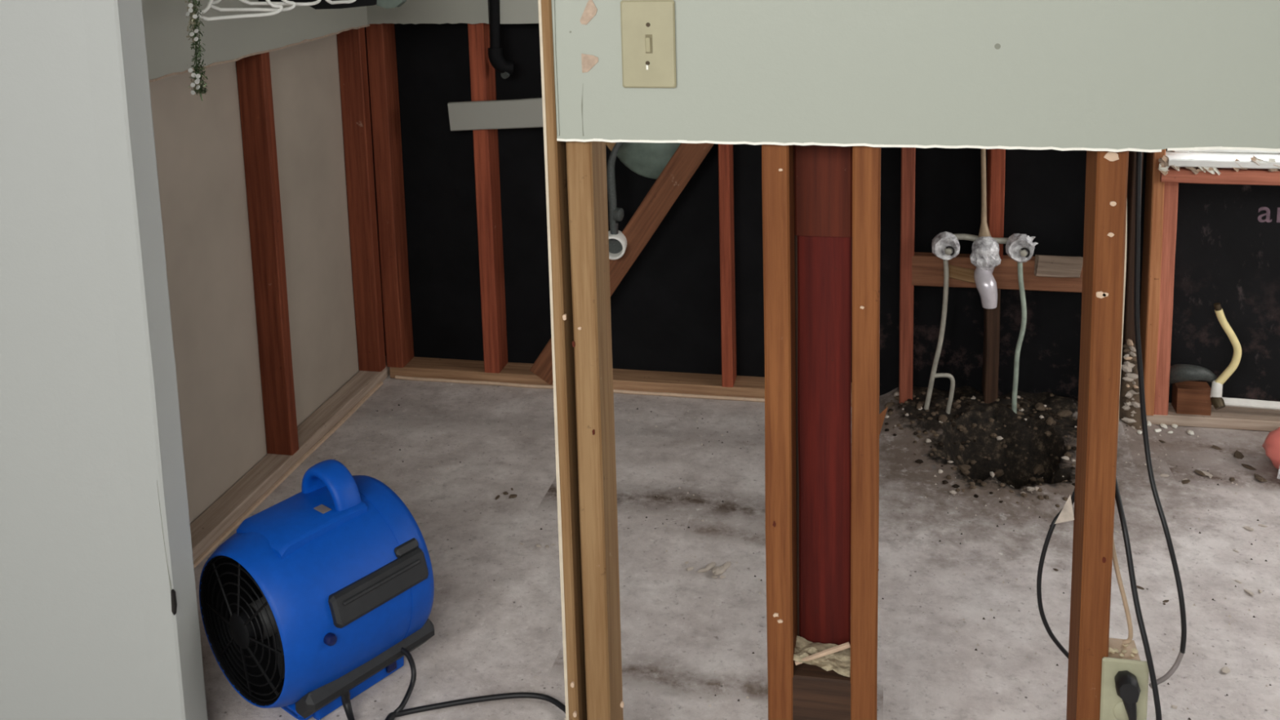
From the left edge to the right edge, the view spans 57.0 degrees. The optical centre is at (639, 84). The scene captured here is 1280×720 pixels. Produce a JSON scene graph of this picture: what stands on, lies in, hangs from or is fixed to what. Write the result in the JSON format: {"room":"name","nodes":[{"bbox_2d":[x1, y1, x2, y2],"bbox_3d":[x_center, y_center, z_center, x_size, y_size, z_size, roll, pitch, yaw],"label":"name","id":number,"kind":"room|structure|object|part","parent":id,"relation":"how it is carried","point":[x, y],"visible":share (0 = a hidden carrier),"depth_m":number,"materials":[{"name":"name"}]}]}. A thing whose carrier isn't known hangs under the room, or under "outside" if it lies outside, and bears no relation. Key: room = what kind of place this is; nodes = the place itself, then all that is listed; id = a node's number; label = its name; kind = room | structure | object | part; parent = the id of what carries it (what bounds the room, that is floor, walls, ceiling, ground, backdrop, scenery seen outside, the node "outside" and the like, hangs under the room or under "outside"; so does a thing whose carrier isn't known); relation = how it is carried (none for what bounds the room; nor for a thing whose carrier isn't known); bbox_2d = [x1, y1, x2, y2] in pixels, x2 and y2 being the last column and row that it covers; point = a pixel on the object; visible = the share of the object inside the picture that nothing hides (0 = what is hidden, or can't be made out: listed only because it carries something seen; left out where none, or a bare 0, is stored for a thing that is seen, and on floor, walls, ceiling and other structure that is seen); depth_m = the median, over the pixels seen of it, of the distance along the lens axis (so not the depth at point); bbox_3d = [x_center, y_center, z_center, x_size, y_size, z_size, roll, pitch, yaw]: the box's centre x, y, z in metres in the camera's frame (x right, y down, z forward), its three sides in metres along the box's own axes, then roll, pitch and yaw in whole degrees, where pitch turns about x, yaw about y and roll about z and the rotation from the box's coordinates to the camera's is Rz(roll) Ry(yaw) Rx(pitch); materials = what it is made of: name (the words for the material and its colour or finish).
{"room":"damaged room","nodes":[
{"label":"damaged room","id":0,"kind":"room"},
{"bbox_2d":[184,0,208,101],"bbox_3d":[-0.842,-0.108,2.231,0.040,0.283,0.042,-9,12,-40],"label":"tinsel garland","id":1,"kind":"object","parent":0,"point":[196,84],"visible":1,"depth_m":2.23,"materials":[{"name":"green plastic"}]},
{"bbox_2d":[195,0,283,21],"bbox_3d":[-0.794,-0.267,2.308,0.173,0.277,0.008,-8,11,-34],"label":"clothes hanger","id":2,"kind":"object","parent":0,"point":[280,6],"visible":0.9,"depth_m":2.33,"materials":[{"name":"white plastic"}]},
{"bbox_2d":[207,0,295,11],"bbox_3d":[-0.792,-0.282,2.378,0.176,0.281,0.008,-7,11,-33],"label":"clothes hanger","id":3,"kind":"object","parent":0,"point":[290,2],"visible":0.84,"depth_m":2.39,"materials":[{"name":"white plastic"}]},
{"bbox_2d":[142,0,390,568],"bbox_3d":[-0.991,-0.159,2.766,0.091,2.400,1.650,0,9,12],"label":"wall","id":4,"kind":"structure","parent":0,"point":[266,183],"depth_m":2.98,"materials":[{"name":"beige paint"}]},
{"bbox_3d":[-0.967,1.007,2.947,0.074,0.039,1.620,0,9,12],"label":"plate","id":5,"kind":"part","parent":4,"relation":"part of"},
{"bbox_2d":[258,0,377,8],"bbox_3d":[-0.815,-0.262,2.842,0.532,0.161,0.034,0,9,12],"label":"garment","id":6,"kind":"object","parent":4,"relation":"hanging from","point":[322,4],"visible":0.5,"depth_m":2.82,"materials":[{"name":"fabric"}]},
{"bbox_2d":[376,0,406,8],"bbox_3d":[-0.574,-0.224,2.736,0.073,0.093,0.032,0,9,12],"label":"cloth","id":7,"kind":"object","parent":6,"relation":"hanging from","point":[386,4],"visible":1,"depth_m":2.73,"materials":[{"name":"fabric"}]},
{"bbox_2d":[239,0,321,5],"bbox_3d":[-0.757,-0.299,2.450,0.174,0.281,0.008,-7,11,-33],"label":"clothes hanger","id":8,"kind":"object","parent":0,"point":[246,2],"visible":0.87,"depth_m":2.47,"materials":[{"name":"white plastic"}]},
{"bbox_2d":[324,0,355,4],"bbox_3d":[-0.649,-0.309,2.529,0.008,0.279,0.127,1,9,18],"label":"clothes hanger","id":9,"kind":"object","parent":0,"point":[340,2],"visible":1,"depth_m":2.54,"materials":[{"name":"white plastic"}]},
{"bbox_2d":[0,0,1279,719],"bbox_3d":[-0.049,-0.016,1.709,5.400,2.401,0.119,0,9,12],"label":"wall","id":10,"kind":"structure","parent":0,"point":[822,86],"depth_m":1.74,"materials":[{"name":"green paint"}]},
{"bbox_2d":[620,0,676,88],"bbox_3d":[0.011,-0.055,1.626,0.076,0.122,0.011,0,9,12],"label":"light switch","id":11,"kind":"object","parent":10,"relation":"attached to","point":[648,41],"visible":1,"depth_m":1.62,"materials":[{"name":"beige plastic"}]},
{"bbox_2d":[1036,487,1075,658],"bbox_3d":[0.622,0.725,1.752,0.062,0.293,0.018,0,9,12],"label":"loop","id":12,"kind":"object","parent":10,"relation":"attached to","point":[1052,526],"visible":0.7,"depth_m":1.75,"materials":[{"name":"black rubber"}]},
{"bbox_2d":[1108,202,1127,640],"bbox_3d":[0.648,0.416,1.608,0.018,0.749,0.007,0,9,12],"label":"cable","id":13,"kind":"object","parent":10,"relation":"attached to","point":[1125,262],"visible":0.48,"depth_m":1.58,"materials":[{"name":"black rubber"}]},
{"bbox_2d":[1112,412,1133,644],"bbox_3d":[0.672,0.504,1.633,0.042,0.595,0.006,0,9,12],"label":"cable","id":14,"kind":"object","parent":10,"relation":"attached to","point":[1129,639],"visible":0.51,"depth_m":1.66,"materials":[{"name":"beige plastic"}]},
{"bbox_2d":[1099,637,1148,719],"bbox_3d":[0.683,0.853,1.676,0.061,0.115,0.066,0,9,12],"label":"wall outlet","id":15,"kind":"object","parent":10,"relation":"attached to","point":[1112,706],"visible":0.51,"depth_m":1.65,"materials":[{"name":"beige plastic"}]},
{"bbox_2d":[1112,701,1137,719],"bbox_3d":[0.679,0.878,1.649,0.033,0.033,0.004,0,9,12],"label":"receptacle","id":16,"kind":"object","parent":15,"relation":"attached to","point":[1119,713],"depth_m":1.65,"materials":[{"name":"beige plastic"}]},
{"bbox_2d":[1114,670,1140,719],"bbox_3d":[0.780,1.017,1.554,0.325,0.383,0.037,7,13,44],"label":"plug","id":17,"kind":"object","parent":15,"relation":"in","point":[1126,685],"visible":1,"depth_m":1.62,"materials":[{"name":"black plastic"}]},
{"bbox_3d":[0.782,1.031,1.551,0.022,0.356,0.315,-10,12,-43],"label":"cord","id":18,"kind":"part","parent":17,"relation":"part of","materials":[{"name":"black rubber"}]},
{"bbox_2d":[1131,648,1138,653],"bbox_3d":[0.700,0.802,1.667,0.010,0.006,0.009,0,9,12],"label":"crumb","id":19,"kind":"object","parent":15,"relation":"on","point":[1133,650],"visible":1,"depth_m":1.67,"materials":[{"name":"beige stone"}]},
{"bbox_2d":[1115,476,1161,719],"bbox_3d":[0.689,0.736,1.665,0.028,0.477,0.156,-4,9,-14],"label":"extension cord","id":20,"kind":"object","parent":10,"relation":"attached to","point":[1117,497],"visible":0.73,"depth_m":1.62,"materials":[{"name":"black rubber"}]},
{"bbox_2d":[1133,151,1186,688],"bbox_3d":[0.720,0.464,1.644,0.056,0.760,0.101,-4,9,-14],"label":"hanging cord","id":21,"kind":"object","parent":10,"relation":"hanging from","point":[1139,154],"visible":0.94,"depth_m":1.66,"materials":[{"name":"black rubber"}]},
{"bbox_3d":[0.740,0.822,1.656,0.055,0.048,0.010,-4,9,-15],"label":"cord","id":22,"kind":"part","parent":21,"relation":"part of","materials":[{"name":"grey plastic"}]},
{"bbox_2d":[194,374,1279,719],"bbox_3d":[-0.276,1.419,0.679,5.600,0.209,5.950,0,9,12],"label":"floor","id":23,"kind":"structure","parent":0,"point":[962,634],"depth_m":2.61,"materials":[{"name":"concrete"}]},
{"bbox_2d":[199,459,565,719],"bbox_3d":[-0.468,0.936,2.119,0.699,0.408,0.347,5,11,34],"label":"air mover","id":24,"kind":"object","parent":23,"relation":"on","point":[322,593],"visible":1,"depth_m":2.13,"materials":[{"name":"blue plastic"}]},
{"bbox_3d":[-0.669,0.964,2.147,0.223,0.219,0.045,6,12,39],"label":"fan blade","id":25,"kind":"part","parent":24,"relation":"part of","materials":[{"name":"black plastic"}]},
{"bbox_3d":[-0.657,0.961,2.161,0.072,0.072,0.118,6,12,39],"label":"motor","id":26,"kind":"part","parent":24,"relation":"part of","materials":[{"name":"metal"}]},
{"bbox_3d":[-0.584,0.763,2.228,0.134,0.093,0.053,6,12,39],"label":"carry handle","id":27,"kind":"part","parent":24,"relation":"part of","materials":[{"name":"blue plastic"}]},
{"bbox_3d":[-0.504,1.077,2.182,0.060,0.059,0.287,6,12,39],"label":"bumper rail","id":28,"kind":"part","parent":24,"relation":"part of","materials":[{"name":"black rubber"}]},
{"bbox_3d":[-0.471,1.104,2.132,0.162,0.072,0.165,7,13,44],"label":"power cord","id":29,"kind":"part","parent":24,"relation":"part of","materials":[{"name":"black rubber"}]},
{"bbox_3d":[-0.284,1.131,2.106,0.365,0.018,0.118,-2,9,-5],"label":"power cord","id":30,"kind":"part","parent":24,"relation":"part of","materials":[{"name":"black rubber"}]},
{"bbox_2d":[508,493,517,498],"bbox_3d":[-0.314,1.015,2.902,0.025,0.007,0.013,-6,10,-24],"label":"chip","id":31,"kind":"object","parent":23,"relation":"on","point":[513,495],"visible":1,"depth_m":2.90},
{"bbox_2d":[686,566,693,570],"bbox_3d":[0.110,1.057,2.568,0.018,0.006,0.008,-5,10,-22],"label":"chip","id":32,"kind":"object","parent":23,"relation":"on","point":[691,567],"visible":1,"depth_m":2.57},
{"bbox_2d":[697,568,710,572],"bbox_3d":[0.138,1.057,2.561,0.030,0.009,0.010,0,9,7],"label":"chip","id":33,"kind":"object","parent":23,"relation":"on","point":[702,570],"visible":1,"depth_m":2.56,"materials":[{"name":"beige stone"}]},
{"bbox_2d":[705,562,715,570],"bbox_3d":[0.152,1.053,2.572,0.014,0.011,0.040,5,11,36],"label":"chip","id":34,"kind":"object","parent":23,"relation":"on","point":[710,566],"visible":1,"depth_m":2.57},
{"bbox_2d":[711,565,726,575],"bbox_3d":[0.170,1.054,2.554,0.044,0.015,0.026,-10,12,-42],"label":"chip","id":35,"kind":"object","parent":23,"relation":"on","point":[716,571],"visible":1,"depth_m":2.54,"materials":[{"name":"beige stone"}]},
{"bbox_2d":[722,561,731,568],"bbox_3d":[0.188,1.052,2.573,0.032,0.009,0.017,-8,11,-36],"label":"chip","id":36,"kind":"object","parent":23,"relation":"on","point":[727,564],"visible":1,"depth_m":2.57,"materials":[{"name":"beige stone"}]},
{"bbox_2d":[916,400,924,407],"bbox_3d":[0.780,0.893,3.281,0.018,0.013,0.036,3,10,27],"label":"chip","id":37,"kind":"object","parent":23,"relation":"on","point":[920,403],"visible":1,"depth_m":3.28,"materials":[{"name":"brown stone"}]},
{"bbox_2d":[937,414,947,422],"bbox_3d":[0.824,0.910,3.207,0.024,0.014,0.033,6,12,40],"label":"chip","id":38,"kind":"object","parent":23,"relation":"on","point":[943,418],"visible":1,"depth_m":3.20,"materials":[{"name":"stone"}]},
{"bbox_2d":[952,402,960,408],"bbox_3d":[0.881,0.893,3.282,0.017,0.016,0.031,-4,9,-16],"label":"chip","id":39,"kind":"object","parent":23,"relation":"on","point":[956,405],"visible":0.96,"depth_m":3.27,"materials":[{"name":"brown stone"}]},
{"bbox_2d":[957,465,969,475],"bbox_3d":[0.815,0.969,2.960,0.018,0.017,0.037,-3,9,-12],"label":"chip","id":40,"kind":"object","parent":23,"relation":"on","point":[964,470],"visible":1,"depth_m":2.95,"materials":[{"name":"brown stone"}]},
{"bbox_2d":[960,464,971,469],"bbox_3d":[0.872,1.035,3.178,0.049,0.018,0.020,-3,9,-10],"label":"chip","id":41,"kind":"object","parent":23,"relation":"on","point":[968,467],"visible":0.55,"depth_m":3.17,"materials":[{"name":"stone"}]},
{"bbox_2d":[993,469,1004,477],"bbox_3d":[0.972,1.056,3.196,0.049,0.016,0.021,-10,12,-42],"label":"chip","id":42,"kind":"object","parent":23,"relation":"on","point":[998,473],"visible":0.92,"depth_m":3.19,"materials":[{"name":"stone"}]},
{"bbox_2d":[1026,486,1035,491],"bbox_3d":[0.948,0.981,2.857,0.019,0.010,0.022,1,9,13],"label":"chip","id":43,"kind":"object","parent":23,"relation":"on","point":[1028,488],"visible":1,"depth_m":2.85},
{"bbox_2d":[1032,463,1044,475],"bbox_3d":[1.066,1.030,3.147,0.030,0.023,0.044,4,10,29],"label":"chip","id":44,"kind":"object","parent":23,"relation":"on","point":[1038,468],"visible":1,"depth_m":3.14,"materials":[{"name":"brown stone"}]},
{"bbox_2d":[1035,402,1044,411],"bbox_3d":[1.102,0.887,3.244,0.028,0.017,0.046,0,9,11],"label":"chip","id":45,"kind":"object","parent":23,"relation":"on","point":[1040,406],"visible":1,"depth_m":3.23,"materials":[{"name":"brown stone"}]},
{"bbox_2d":[1045,416,1053,425],"bbox_3d":[1.102,0.906,3.167,0.022,0.016,0.038,6,12,39],"label":"chip","id":46,"kind":"object","parent":23,"relation":"on","point":[1049,421],"visible":1,"depth_m":3.16,"materials":[{"name":"brown stone"}]},
{"bbox_2d":[1056,409,1072,417],"bbox_3d":[1.157,0.899,3.213,0.044,0.017,0.029,1,9,16],"label":"chip","id":47,"kind":"object","parent":23,"relation":"on","point":[1065,413],"visible":1,"depth_m":3.21,"materials":[{"name":"stone"}]},
{"bbox_2d":[1120,417,1136,422],"bbox_3d":[1.312,0.901,3.160,0.042,0.015,0.016,3,10,28],"label":"chip","id":48,"kind":"object","parent":23,"relation":"on","point":[1125,419],"visible":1,"depth_m":3.15,"materials":[{"name":"white stone"}]},
{"bbox_2d":[1119,342,1142,429],"bbox_3d":[1.327,0.817,3.176,0.080,0.244,0.086,0,9,12],"label":"heap","id":49,"kind":"object","parent":23,"relation":"on","point":[1123,388],"visible":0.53,"depth_m":3.15,"materials":[{"name":"grey gravel"}]},
{"bbox_2d":[1121,396,1128,403],"bbox_3d":[1.300,0.847,3.162,0.015,0.014,0.033,-4,9,-13],"label":"chip","id":50,"kind":"object","parent":49,"relation":"on","point":[1125,400],"visible":1,"depth_m":3.15,"materials":[{"name":"brown stone"}]},
{"bbox_2d":[1121,404,1130,410],"bbox_3d":[1.307,0.866,3.157,0.030,0.014,0.013,-5,10,-21],"label":"chip","id":51,"kind":"object","parent":49,"relation":"on","point":[1125,407],"visible":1,"depth_m":3.15,"materials":[{"name":"white stone"}]},
{"bbox_2d":[1121,364,1132,373],"bbox_3d":[1.294,0.756,3.134,0.024,0.018,0.031,-3,9,-9],"label":"chip","id":52,"kind":"object","parent":49,"relation":"on","point":[1126,368],"visible":0.96,"depth_m":3.13,"materials":[{"name":"beige stone"}]},
{"bbox_2d":[1123,360,1130,366],"bbox_3d":[1.302,0.748,3.143,0.017,0.014,0.026,-3,9,-7],"label":"chip","id":53,"kind":"object","parent":49,"relation":"on","point":[1126,362],"visible":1,"depth_m":3.14,"materials":[{"name":"grey stone"}]},
{"bbox_2d":[1122,347,1131,352],"bbox_3d":[1.294,0.707,3.129,0.027,0.011,0.016,-2,9,-1],"label":"chip","id":54,"kind":"object","parent":49,"relation":"on","point":[1125,350],"visible":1,"depth_m":3.12,"materials":[{"name":"grey stone"}]},
{"bbox_2d":[1122,377,1133,381],"bbox_3d":[1.300,0.786,3.139,0.030,0.011,0.014,3,10,26],"label":"chip","id":55,"kind":"object","parent":49,"relation":"on","point":[1126,379],"visible":1,"depth_m":3.13,"materials":[{"name":"beige stone"}]},
{"bbox_2d":[1124,400,1132,405],"bbox_3d":[1.314,0.854,3.159,0.035,0.017,0.022,-3,9,-12],"label":"chip","id":56,"kind":"object","parent":49,"relation":"on","point":[1129,403],"visible":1,"depth_m":3.15,"materials":[{"name":"white stone"}]},
{"bbox_2d":[1122,343,1133,348],"bbox_3d":[1.299,0.697,3.142,0.030,0.015,0.020,-2,9,-1],"label":"chip","id":57,"kind":"object","parent":49,"relation":"on","point":[1125,346],"visible":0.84,"depth_m":3.13,"materials":[{"name":"stone"}]},
{"bbox_2d":[1124,356,1133,359],"bbox_3d":[1.300,0.730,3.136,0.024,0.008,0.009,-1,9,0],"label":"chip","id":58,"kind":"object","parent":49,"relation":"on","point":[1127,357],"visible":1,"depth_m":3.13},
{"bbox_2d":[1124,391,1133,398],"bbox_3d":[1.308,0.829,3.148,0.017,0.018,0.037,4,11,33],"label":"chip","id":59,"kind":"object","parent":49,"relation":"on","point":[1129,394],"visible":1,"depth_m":3.14,"materials":[{"name":"beige stone"}]},
{"bbox_2d":[1125,338,1133,346],"bbox_3d":[1.299,0.685,3.123,0.014,0.016,0.044,1,9,14],"label":"chip","id":60,"kind":"object","parent":49,"relation":"on","point":[1129,342],"visible":1,"depth_m":3.11,"materials":[{"name":"beige stone"}]},
{"bbox_2d":[1124,373,1137,379],"bbox_3d":[1.311,0.778,3.140,0.036,0.015,0.017,6,12,39],"label":"chip","id":61,"kind":"object","parent":49,"relation":"on","point":[1132,375],"visible":0.98,"depth_m":3.13,"materials":[{"name":"beige stone"}]},
{"bbox_2d":[1128,346,1136,351],"bbox_3d":[1.307,0.702,3.128,0.012,0.012,0.029,-2,9,-5],"label":"chip","id":62,"kind":"object","parent":49,"relation":"on","point":[1132,348],"visible":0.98,"depth_m":3.12,"materials":[{"name":"grey stone"}]},
{"bbox_2d":[1128,351,1136,356],"bbox_3d":[1.313,0.720,3.142,0.010,0.011,0.024,-5,10,-23],"label":"chip","id":63,"kind":"object","parent":49,"relation":"on","point":[1131,353],"visible":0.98,"depth_m":3.14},
{"bbox_2d":[1127,389,1139,394],"bbox_3d":[1.320,0.821,3.145,0.032,0.013,0.011,-1,9,5],"label":"chip","id":64,"kind":"object","parent":49,"relation":"on","point":[1131,391],"visible":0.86,"depth_m":3.14,"materials":[{"name":"grey stone"}]},
{"bbox_2d":[1131,401,1140,408],"bbox_3d":[1.324,0.856,3.146,0.018,0.014,0.027,-4,9,-14],"label":"chip","id":65,"kind":"object","parent":49,"relation":"on","point":[1135,404],"visible":0.98,"depth_m":3.14,"materials":[{"name":"white stone"}]},
{"bbox_2d":[1132,386,1139,392],"bbox_3d":[1.323,0.815,3.143,0.015,0.012,0.032,-1,9,5],"label":"chip","id":66,"kind":"object","parent":49,"relation":"on","point":[1136,390],"visible":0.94,"depth_m":3.14,"materials":[{"name":"stone"}]},
{"bbox_2d":[1146,420,1151,426],"bbox_3d":[1.377,0.918,3.186,0.011,0.010,0.027,3,10,28],"label":"chip","id":67,"kind":"object","parent":23,"relation":"on","point":[1148,423],"visible":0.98,"depth_m":3.18,"materials":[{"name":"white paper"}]},
{"bbox_2d":[1154,428,1161,432],"bbox_3d":[1.389,0.928,3.155,0.022,0.008,0.010,-3,9,-8],"label":"chip","id":68,"kind":"object","parent":23,"relation":"on","point":[1157,429],"visible":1,"depth_m":3.15,"materials":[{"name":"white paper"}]},
{"bbox_2d":[1160,423,1167,428],"bbox_3d":[1.415,0.924,3.181,0.015,0.008,0.022,0,9,8],"label":"chip","id":69,"kind":"object","parent":23,"relation":"on","point":[1163,425],"visible":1,"depth_m":3.18,"materials":[{"name":"white stone"}]},
{"bbox_2d":[1159,473,1168,476],"bbox_3d":[1.300,0.971,2.921,0.024,0.005,0.012,4,11,31],"label":"chip","id":70,"kind":"object","parent":23,"relation":"on","point":[1162,474],"visible":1,"depth_m":2.92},
{"bbox_2d":[1182,479,1190,484],"bbox_3d":[1.337,0.974,2.888,0.024,0.007,0.017,-2,9,-6],"label":"chip","id":71,"kind":"object","parent":23,"relation":"on","point":[1184,482],"visible":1,"depth_m":2.88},
{"bbox_2d":[1186,430,1194,435],"bbox_3d":[1.468,0.929,3.141,0.016,0.010,0.030,1,9,18],"label":"chip","id":72,"kind":"object","parent":23,"relation":"on","point":[1189,432],"visible":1,"depth_m":3.13,"materials":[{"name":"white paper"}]},
{"bbox_2d":[1194,469,1207,476],"bbox_3d":[1.393,0.966,2.927,0.018,0.007,0.034,-3,9,-10],"label":"chip","id":73,"kind":"object","parent":23,"relation":"on","point":[1198,472],"visible":1,"depth_m":2.92,"materials":[{"name":"stone"}]},
{"bbox_2d":[1201,471,1212,475],"bbox_3d":[1.403,0.967,2.922,0.015,0.007,0.039,-6,10,-26],"label":"chip","id":74,"kind":"object","parent":23,"relation":"on","point":[1206,473],"visible":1,"depth_m":2.92,"materials":[{"name":"white stone"}]},
{"bbox_2d":[1211,444,1222,449],"bbox_3d":[1.496,0.944,3.057,0.012,0.009,0.025,-10,13,-44],"label":"chip","id":75,"kind":"object","parent":23,"relation":"on","point":[1214,446],"visible":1,"depth_m":3.06,"materials":[{"name":"stone"}]},
{"bbox_2d":[1220,666,1230,673],"bbox_3d":[1.091,1.091,2.194,0.030,0.007,0.014,-7,10,-30],"label":"chip","id":76,"kind":"object","parent":23,"relation":"on","point":[1224,669],"visible":1,"depth_m":2.19,"materials":[{"name":"beige stone"}]},
{"bbox_2d":[1233,449,1244,458],"bbox_3d":[1.533,0.949,3.013,0.023,0.011,0.034,6,12,38],"label":"chip","id":77,"kind":"object","parent":23,"relation":"on","point":[1238,455],"visible":1,"depth_m":3.01,"materials":[{"name":"brown stone"}]},
{"bbox_2d":[1242,525,1253,530],"bbox_3d":[1.378,1.006,2.669,0.014,0.005,0.026,-5,10,-22],"label":"chip","id":78,"kind":"object","parent":23,"relation":"on","point":[1249,528],"visible":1,"depth_m":2.67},
{"bbox_2d":[1240,463,1256,470],"bbox_3d":[1.523,0.958,2.948,0.016,0.007,0.042,-8,11,-34],"label":"chip","id":79,"kind":"object","parent":23,"relation":"on","point":[1246,466],"visible":1,"depth_m":2.94,"materials":[{"name":"stone"}]},
{"bbox_2d":[1244,589,1253,595],"bbox_3d":[1.258,1.048,2.430,0.012,0.006,0.030,-4,9,-14],"label":"chip","id":80,"kind":"object","parent":23,"relation":"on","point":[1247,591],"visible":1,"depth_m":2.43,"materials":[{"name":"beige stone"}]},
{"bbox_2d":[1253,473,1266,481],"bbox_3d":[1.520,0.966,2.893,0.024,0.009,0.044,-4,9,-14],"label":"chip","id":81,"kind":"object","parent":23,"relation":"on","point":[1257,477],"visible":1,"depth_m":2.88,"materials":[{"name":"stone"}]},
{"bbox_2d":[1262,426,1279,470],"bbox_3d":[1.626,0.904,2.909,0.152,0.122,0.139,0,9,12],"label":"plastic bag","id":82,"kind":"object","parent":23,"relation":"on","point":[1271,445],"visible":0.98,"depth_m":2.90,"materials":[{"name":"plastic"}]},
{"bbox_2d":[1276,466,1279,479],"bbox_3d":[1.580,0.931,2.845,0.071,0.070,0.020,1,9,17],"label":"paper sheet","id":83,"kind":"object","parent":23,"relation":"on","point":[1278,473],"visible":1,"depth_m":2.86,"materials":[{"name":"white paper"}]},
{"bbox_2d":[364,0,1279,431],"bbox_3d":[1.008,-0.169,3.137,3.920,2.600,0.131,0,9,12],"label":"wall","id":84,"kind":"structure","parent":0,"point":[458,147],"depth_m":3.41,"materials":[{"name":"black fabric"}]},
{"bbox_2d":[488,0,513,79],"bbox_3d":[-0.406,-0.284,3.359,0.073,0.543,0.044,-3,9,-12],"label":"vent pipe","id":85,"kind":"object","parent":84,"relation":"attached to","point":[495,56],"visible":1,"depth_m":3.37,"materials":[{"name":"black plastic"}]},
{"bbox_2d":[608,230,626,259],"bbox_3d":[-0.075,0.462,3.390,0.072,0.074,0.060,-1,9,6],"label":"stub","id":86,"kind":"object","parent":84,"relation":"attached to","point":[616,248],"visible":0.68,"depth_m":3.39,"materials":[{"name":"white plastic"}]},
{"bbox_2d":[610,207,624,240],"bbox_3d":[-0.068,0.401,3.374,0.039,0.097,0.038,3,10,28],"label":"shutoff valve","id":87,"kind":"object","parent":86,"relation":"attached to","point":[618,213],"visible":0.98,"depth_m":3.36,"materials":[{"name":"metal"}]},
{"bbox_2d":[606,142,622,235],"bbox_3d":[-0.066,0.293,3.354,0.058,0.296,0.026,0,9,12],"label":"supply hose","id":88,"kind":"object","parent":87,"relation":"attached to","point":[611,180],"visible":0.94,"depth_m":3.35,"materials":[{"name":"grey rubber"}]},
{"bbox_3d":[-0.062,0.372,3.366,0.024,0.038,0.038,3,10,28],"label":"handle","id":89,"kind":"part","parent":87,"relation":"part of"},
{"bbox_3d":[-0.060,0.890,3.538,1.440,0.038,0.093,0,9,12],"label":"sill plate","id":90,"kind":"part","parent":84,"relation":"part of","materials":[{"name":"brown wood"}]},
{"bbox_2d":[617,142,680,178],"bbox_3d":[0.049,0.053,3.389,0.298,0.452,0.066,0,9,12],"label":"tank","id":91,"kind":"object","parent":84,"relation":"attached to","point":[648,160],"visible":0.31,"depth_m":3.40,"materials":[{"name":"green metal"}]},
{"bbox_2d":[924,148,1038,413],"bbox_3d":[0.911,0.513,3.169,0.300,0.966,0.098,0,9,12],"label":"tub valve assembly","id":92,"kind":"object","parent":84,"relation":"attached to","point":[984,255],"visible":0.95,"depth_m":3.15,"materials":[{"name":"silver metal"}]},
{"bbox_3d":[0.827,0.435,3.186,0.075,0.079,0.074,0,9,12],"label":"wrapped stem","id":93,"kind":"part","parent":92,"relation":"part of","materials":[{"name":"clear plastic"}]},
{"bbox_3d":[0.826,0.446,3.158,0.020,0.020,0.032,0,9,12],"label":"stem","id":94,"kind":"part","parent":92,"relation":"part of","materials":[{"name":"beige metal"}]},
{"bbox_2d":[946,245,955,256],"bbox_3d":[0.828,0.445,3.143,0.024,0.028,0.005,0,9,12],"label":"washer","id":95,"kind":"object","parent":92,"relation":"in","point":[950,250],"depth_m":3.14,"materials":[{"name":"white plastic"}]},
{"bbox_2d":[969,235,1000,271],"bbox_3d":[0.925,0.451,3.155,0.079,0.092,0.075,0,9,12],"label":"plastic wrap","id":96,"kind":"object","parent":92,"relation":"attached to","point":[984,255],"depth_m":3.13,"materials":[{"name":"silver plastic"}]},
{"bbox_3d":[0.928,0.534,3.164,0.060,0.118,0.090,0,9,12],"label":"spout","id":97,"kind":"part","parent":92,"relation":"part of","materials":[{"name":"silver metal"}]},
{"bbox_3d":[1.015,0.434,3.146,0.075,0.075,0.074,0,9,12],"label":"wrapped stem","id":98,"kind":"part","parent":92,"relation":"part of","materials":[{"name":"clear plastic"}]},
{"bbox_3d":[1.014,0.444,3.118,0.020,0.020,0.032,0,9,12],"label":"stem","id":99,"kind":"part","parent":92,"relation":"part of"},
{"bbox_2d":[1021,247,1030,257],"bbox_3d":[1.015,0.444,3.103,0.024,0.028,0.005,0,9,12],"label":"washer","id":100,"kind":"object","parent":92,"relation":"in","point":[1025,251],"depth_m":3.10,"materials":[{"name":"white plastic"}]},
{"bbox_2d":[1168,364,1216,384],"bbox_3d":[1.470,0.787,3.174,0.070,0.080,0.144,-8,11,-37],"label":"drain pipe","id":101,"kind":"object","parent":84,"relation":"attached to","point":[1178,372],"visible":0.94,"depth_m":3.14,"materials":[{"name":"grey plastic"}]},
{"bbox_3d":[1.737,0.905,3.166,0.790,0.030,0.092,0,9,12],"label":"sill plate","id":102,"kind":"part","parent":84,"relation":"part of","materials":[{"name":"beige wood"}]},
{"bbox_3d":[1.858,0.238,3.011,1.000,0.039,0.091,1,9,12],"label":"rough sill","id":103,"kind":"part","parent":84,"relation":"part of","materials":[{"name":"brown wood"}]},
{"bbox_2d":[1165,149,1279,168],"bbox_3d":[1.868,-0.295,2.932,1.015,1.035,0.124,0,9,12],"label":"window","id":104,"kind":"structure","parent":84,"relation":"in","point":[1220,158],"depth_m":3.05,"materials":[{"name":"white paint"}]},
{"bbox_3d":[1.889,0.161,3.048,0.875,0.042,0.031,0,9,12],"label":"frame rail","id":105,"kind":"part","parent":104,"relation":"part of","materials":[{"name":"white paint"}]},
{"bbox_2d":[1209,302,1241,409],"bbox_3d":[1.542,0.718,3.097,0.074,0.290,0.043,0,9,12],"label":"tube","id":106,"kind":"object","parent":84,"relation":"attached to","point":[1217,402],"visible":1,"depth_m":3.10,"materials":[{"name":"yellow plastic"}]}
]}

